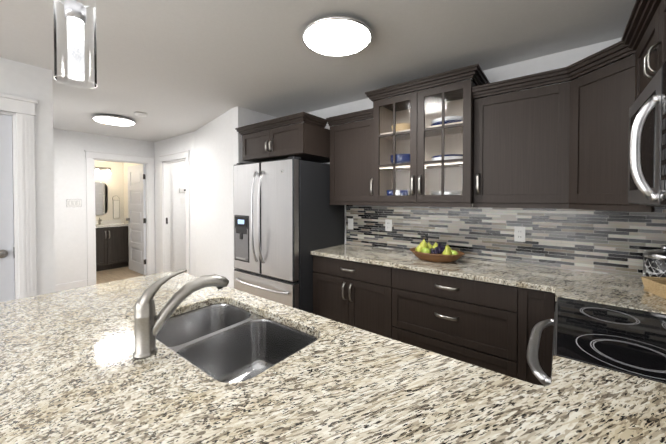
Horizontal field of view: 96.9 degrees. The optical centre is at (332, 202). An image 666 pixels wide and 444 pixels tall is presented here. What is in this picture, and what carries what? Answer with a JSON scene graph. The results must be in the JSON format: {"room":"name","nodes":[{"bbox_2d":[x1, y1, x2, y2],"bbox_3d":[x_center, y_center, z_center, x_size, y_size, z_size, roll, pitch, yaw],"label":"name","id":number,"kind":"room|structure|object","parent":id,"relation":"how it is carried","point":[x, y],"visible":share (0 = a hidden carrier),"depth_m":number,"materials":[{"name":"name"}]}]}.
{"room":"kitchen","nodes":[
{"label":"kitchen","id":0,"kind":"room"},
{"bbox_2d":[0,57,37,294],"bbox_3d":[-3.896,0.187,0.351,0.100,2.440,5.034,1,1,38],"label":"wall","id":1,"kind":"structure","parent":0,"point":[17,79],"depth_m":2.23,"materials":[{"name":"paint"}]},
{"bbox_2d":[0,114,14,301],"bbox_3d":[-2.647,0.361,1.903,0.102,2.018,0.814,1,1,38],"label":"door","id":2,"kind":"structure","parent":1,"relation":"in","point":[7,280],"depth_m":2.20,"materials":[{"name":"white wood"}]},
{"bbox_2d":[0,93,37,298],"bbox_3d":[-2.666,0.298,1.915,0.142,2.168,1.080,1,1,38],"label":"door frame","id":3,"kind":"structure","parent":1,"relation":"attached to","point":[20,111],"depth_m":2.24,"materials":[{"name":"white wood"}]},
{"bbox_2d":[35,66,54,294],"bbox_3d":[-2.329,0.155,2.384,0.100,2.440,0.100,1,1,38],"label":"wall","id":4,"kind":"structure","parent":0,"point":[45,181],"depth_m":2.35,"materials":[{"name":"paint"}]},
{"bbox_2d":[53,128,155,284],"bbox_3d":[-3.881,0.118,4.777,0.100,2.440,1.796,1,1,38],"label":"wall","id":5,"kind":"structure","parent":0,"point":[69,148],"depth_m":4.55,"materials":[{"name":"paint"}]},
{"bbox_2d":[55,280,86,291],"bbox_3d":[-2.553,1.292,3.910,3.084,0.120,2.225,1,1,38],"label":"baseboard","id":6,"kind":"structure","parent":5,"relation":"attached to","point":[70,285],"depth_m":4.51,"materials":[{"name":"white wood"}]},
{"bbox_2d":[66,199,81,206],"bbox_3d":[-3.988,0.006,4.546,0.010,0.122,0.176,1,1,38],"label":"light switch","id":7,"kind":"object","parent":5,"relation":"attached to","point":[73,202],"visible":1,"depth_m":4.54,"materials":[{"name":"white plastic"}]},
{"bbox_2d":[84,150,154,285],"bbox_3d":[-3.626,0.249,5.075,0.142,2.168,1.015,1,1,38],"label":"door frame","id":8,"kind":"structure","parent":5,"relation":"attached to","point":[91,156],"depth_m":4.87,"materials":[{"name":"white wood"}]},
{"bbox_2d":[126,164,145,274],"bbox_3d":[-3.723,0.304,5.596,0.764,2.018,0.135,1,1,38],"label":"bathroom door","id":9,"kind":"structure","parent":5,"relation":"in","point":[136,219],"depth_m":5.55,"materials":[{"name":"white wood"}]},
{"bbox_2d":[95,160,123,222],"bbox_3d":[-5.118,0.102,5.793,0.100,2.440,1.896,1,1,38],"label":"wall","id":10,"kind":"structure","parent":0,"point":[114,181],"depth_m":6.27,"materials":[{"name":"beige paint"}]},
{"bbox_2d":[95,182,107,214],"bbox_3d":[-4.856,-0.082,6.027,0.014,0.680,0.420,1,1,38],"label":"bathroom mirror","id":11,"kind":"object","parent":10,"relation":"attached to","point":[101,198],"visible":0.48,"depth_m":6.10,"materials":[{"name":"clear glass"}]},
{"bbox_2d":[95,167,110,174],"bbox_3d":[-4.787,-0.656,5.978,0.185,0.150,0.520,1,1,38],"label":"sconce","id":12,"kind":"object","parent":10,"relation":"attached to","point":[107,169],"visible":0.62,"depth_m":6.07,"materials":[{"name":"silver metal"}]},
{"bbox_2d":[112,196,119,217],"bbox_3d":[-4.625,0.091,6.294,0.030,0.486,0.132,1,1,38],"label":"hanging towel","id":13,"kind":"object","parent":10,"relation":"hanging from","point":[116,208],"visible":0.98,"depth_m":6.29,"materials":[{"name":"white fabric"}]},
{"bbox_2d":[96,264,185,283],"bbox_3d":[-3.029,1.409,2.142,9.050,0.060,9.100,1,1,38],"label":"floor","id":14,"kind":"structure","parent":0,"point":[111,275],"depth_m":5.46,"materials":[{"name":"beige tile"}]},
{"bbox_2d":[96,218,128,270],"bbox_3d":[-4.604,0.814,5.910,0.583,1.012,0.780,1,1,38],"label":"bathroom vanity","id":15,"kind":"object","parent":14,"relation":"on","point":[112,248],"visible":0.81,"depth_m":5.84,"materials":[{"name":"brown wood"}]},
{"bbox_2d":[233,156,344,313],"bbox_3d":[-0.488,0.462,3.139,0.900,1.763,0.846,1,1,38],"label":"fridge","id":16,"kind":"object","parent":14,"relation":"on","point":[288,218],"visible":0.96,"depth_m":2.78,"materials":[{"name":"metal"}]},
{"bbox_2d":[313,255,555,385],"bbox_3d":[0.906,0.937,2.169,2.493,0.883,0.749,1,1,38],"label":"base cabinet","id":17,"kind":"object","parent":14,"relation":"on","point":[487,325],"visible":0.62,"depth_m":2.05,"materials":[{"name":"brown wood"}]},
{"bbox_2d":[311,244,665,313],"bbox_3d":[0.900,0.479,2.160,2.501,0.032,0.742,1,1,38],"label":"countertop","id":18,"kind":"structure","parent":17,"relation":"on","point":[618,290],"depth_m":1.90,"materials":[{"name":"stone"}]},
{"bbox_2d":[409,240,464,262],"bbox_3d":[0.829,0.374,2.373,0.432,0.172,0.311,1,1,38],"label":"fruit bowl","id":19,"kind":"object","parent":18,"relation":"on","point":[428,251],"visible":1,"depth_m":2.31,"materials":[{"name":"wood"}]},
{"bbox_2d":[641,276,665,298],"bbox_3d":[1.755,0.438,1.496,0.230,0.071,0.180,0,1,18],"label":"basket","id":20,"kind":"object","parent":18,"relation":"on","point":[655,285],"visible":1,"depth_m":1.53,"materials":[{"name":"wicker"}]},
{"bbox_2d":[643,245,665,277],"bbox_3d":[1.920,0.357,1.708,0.174,0.226,0.174,1,1,38],"label":"cookie jar","id":21,"kind":"object","parent":20,"relation":"on","point":[654,262],"visible":0.94,"depth_m":1.69,"materials":[{"name":"glass"}]},
{"bbox_2d":[527,297,665,385],"bbox_3d":[1.147,0.860,1.056,0.750,1.072,0.704,1,1,38],"label":"stove","id":22,"kind":"object","parent":14,"relation":"on","point":[629,341],"visible":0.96,"depth_m":1.07,"materials":[{"name":"glass"}]},
{"bbox_3d":[-0.438,0.953,1.162,2.083,0.883,0.682,1,1,38],"label":"base cabinet","id":23,"kind":"object","parent":14,"relation":"on","visible":0},
{"bbox_2d":[0,272,665,443],"bbox_3d":[-0.323,0.500,0.792,2.768,0.032,1.486,1,1,38],"label":"countertop","id":24,"kind":"structure","parent":23,"relation":"on","point":[73,370],"depth_m":0.76,"materials":[{"name":"stone"}]},
{"bbox_2d":[133,269,228,358],"bbox_3d":[-0.507,0.353,1.006,0.293,0.255,0.067,-1,1,-36],"label":"faucet","id":25,"kind":"object","parent":24,"relation":"on","point":[148,324],"visible":1,"depth_m":0.94,"materials":[{"name":"silver metal"}]},
{"bbox_2d":[156,303,317,382],"bbox_3d":[-0.416,0.613,1.142,0.739,0.201,0.449,1,1,38],"label":"sink","id":26,"kind":"object","parent":24,"relation":"in","point":[225,342],"visible":0.42,"depth_m":1.25,"materials":[{"name":"metal"}]},
{"bbox_2d":[123,131,195,275],"bbox_3d":[-3.314,0.106,5.537,3.070,2.440,0.100,1,1,38],"label":"wall","id":27,"kind":"structure","parent":0,"point":[183,142],"depth_m":5.09,"materials":[{"name":"paint"}]},
{"bbox_2d":[158,150,189,273],"bbox_3d":[-2.654,0.250,5.003,1.080,2.168,0.142,1,1,38],"label":"door frame","id":28,"kind":"structure","parent":27,"relation":"attached to","point":[165,160],"depth_m":5.23,"materials":[{"name":"wood"}]},
{"bbox_2d":[170,161,185,271],"bbox_3d":[-2.480,0.097,6.137,0.100,2.440,1.870,1,1,38],"label":"wall","id":29,"kind":"structure","parent":0,"point":[177,224],"depth_m":5.51,"materials":[{"name":"paint"}]},
{"bbox_2d":[179,188,185,203],"bbox_3d":[-2.836,-0.128,5.569,0.024,0.302,0.120,1,1,38],"label":"thermostat","id":30,"kind":"object","parent":29,"relation":"attached to","point":[182,190],"visible":0.94,"depth_m":5.57,"materials":[{"name":"white plastic"}]},
{"bbox_2d":[195,109,232,287],"bbox_3d":[-1.601,0.130,4.007,0.100,2.440,1.526,-1,1,-40],"label":"wall","id":31,"kind":"structure","parent":0,"point":[213,197],"depth_m":3.86,"materials":[{"name":"paint"}]},
{"bbox_2d":[232,106,278,287],"bbox_3d":[-0.907,0.136,3.615,0.110,2.440,0.655,1,1,38],"label":"wall","id":32,"kind":"structure","parent":0,"point":[241,117],"depth_m":3.36,"materials":[{"name":"paint"}]},
{"bbox_2d":[0,0,635,141],"bbox_3d":[-3.029,-1.101,2.103,9.050,0.080,9.100,1,1,38],"label":"ceiling","id":33,"kind":"structure","parent":0,"point":[172,68],"depth_m":2.03,"materials":[{"name":"paint"}]},
{"bbox_2d":[53,0,96,87],"bbox_3d":[-1.047,-0.769,1.200,0.134,0.554,0.134,1,1,38],"label":"pendant light","id":34,"kind":"object","parent":33,"relation":"hanging from","point":[75,14],"visible":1,"depth_m":1.18,"materials":[{"name":"clear glass"}]},
{"bbox_2d":[92,114,135,125],"bbox_3d":[-2.801,-1.051,3.785,0.459,0.072,0.459,1,1,38],"label":"light","id":35,"kind":"object","parent":33,"relation":"attached to","point":[114,120],"visible":1,"depth_m":3.69,"materials":[{"name":"white plastic"}]},
{"bbox_2d":[134,112,146,116],"bbox_3d":[-2.324,-1.065,3.568,0.130,0.036,0.130,1,1,38],"label":"smoke detector","id":36,"kind":"object","parent":33,"relation":"attached to","point":[141,114],"visible":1,"depth_m":3.53,"materials":[{"name":"white plastic"}]},
{"bbox_2d":[302,15,372,55],"bbox_3d":[0.026,-1.020,1.834,0.439,0.072,0.439,1,1,38],"label":"kitchen ceiling light","id":37,"kind":"object","parent":33,"relation":"attached to","point":[337,35],"visible":1,"depth_m":1.76,"materials":[{"name":"white plastic"}]},
{"bbox_2d":[292,37,640,277],"bbox_3d":[0.760,0.148,2.807,3.738,2.440,0.100,1,1,38],"label":"wall","id":38,"kind":"structure","parent":0,"point":[563,59],"depth_m":2.21,"materials":[{"name":"paint"}]},
{"bbox_2d":[235,112,329,162],"bbox_3d":[-0.437,-0.632,3.189,1.010,0.350,0.733,1,1,38],"label":"upper cabinet","id":39,"kind":"object","parent":38,"relation":"attached to","point":[307,138],"visible":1,"depth_m":2.87,"materials":[{"name":"brown wood"}]},
{"bbox_2d":[326,0,645,211],"bbox_3d":[0.955,-0.460,2.196,2.491,0.985,0.613,1,1,38],"label":"upper cabinet","id":40,"kind":"object","parent":38,"relation":"attached to","point":[463,142],"depth_m":2.05,"materials":[{"name":"brown wood"}]},
{"bbox_2d":[346,203,665,276],"bbox_3d":[1.137,0.227,2.449,2.502,0.495,0.008,1,1,38],"label":"tile backsplash","id":41,"kind":"structure","parent":38,"relation":"attached to","point":[611,242],"depth_m":2.19,"materials":[{"name":"tile"}]},
{"bbox_2d":[348,218,352,228],"bbox_3d":[0.188,0.228,3.171,0.070,0.114,0.009,1,1,38],"label":"outlet","id":42,"kind":"object","parent":41,"relation":"attached to","point":[350,221],"depth_m":3.17,"materials":[{"name":"white plastic"}]},
{"bbox_2d":[385,219,391,230],"bbox_3d":[0.544,0.222,2.896,0.070,0.114,0.008,1,1,38],"label":"outlet","id":43,"kind":"object","parent":41,"relation":"attached to","point":[388,223],"depth_m":2.89,"materials":[{"name":"white plastic"}]},
{"bbox_2d":[514,226,524,241],"bbox_3d":[1.411,0.238,2.228,0.070,0.114,0.008,1,1,38],"label":"outlet","id":44,"kind":"object","parent":41,"relation":"attached to","point":[519,234],"depth_m":2.23,"materials":[{"name":"white plastic"}]},
{"bbox_2d":[630,0,665,211],"bbox_3d":[1.351,-0.391,0.979,0.376,0.825,0.870,1,1,38],"label":"upper cabinet","id":45,"kind":"object","parent":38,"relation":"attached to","point":[650,30],"depth_m":1.20,"materials":[{"name":"brown wood"}]},
{"bbox_2d":[628,61,665,206],"bbox_3d":[1.262,-0.204,0.950,0.478,0.441,0.708,1,1,38],"label":"microwave","id":46,"kind":"object","parent":45,"relation":"attached to","point":[647,154],"visible":1,"depth_m":0.96,"materials":[{"name":"silver metal"}]}
]}

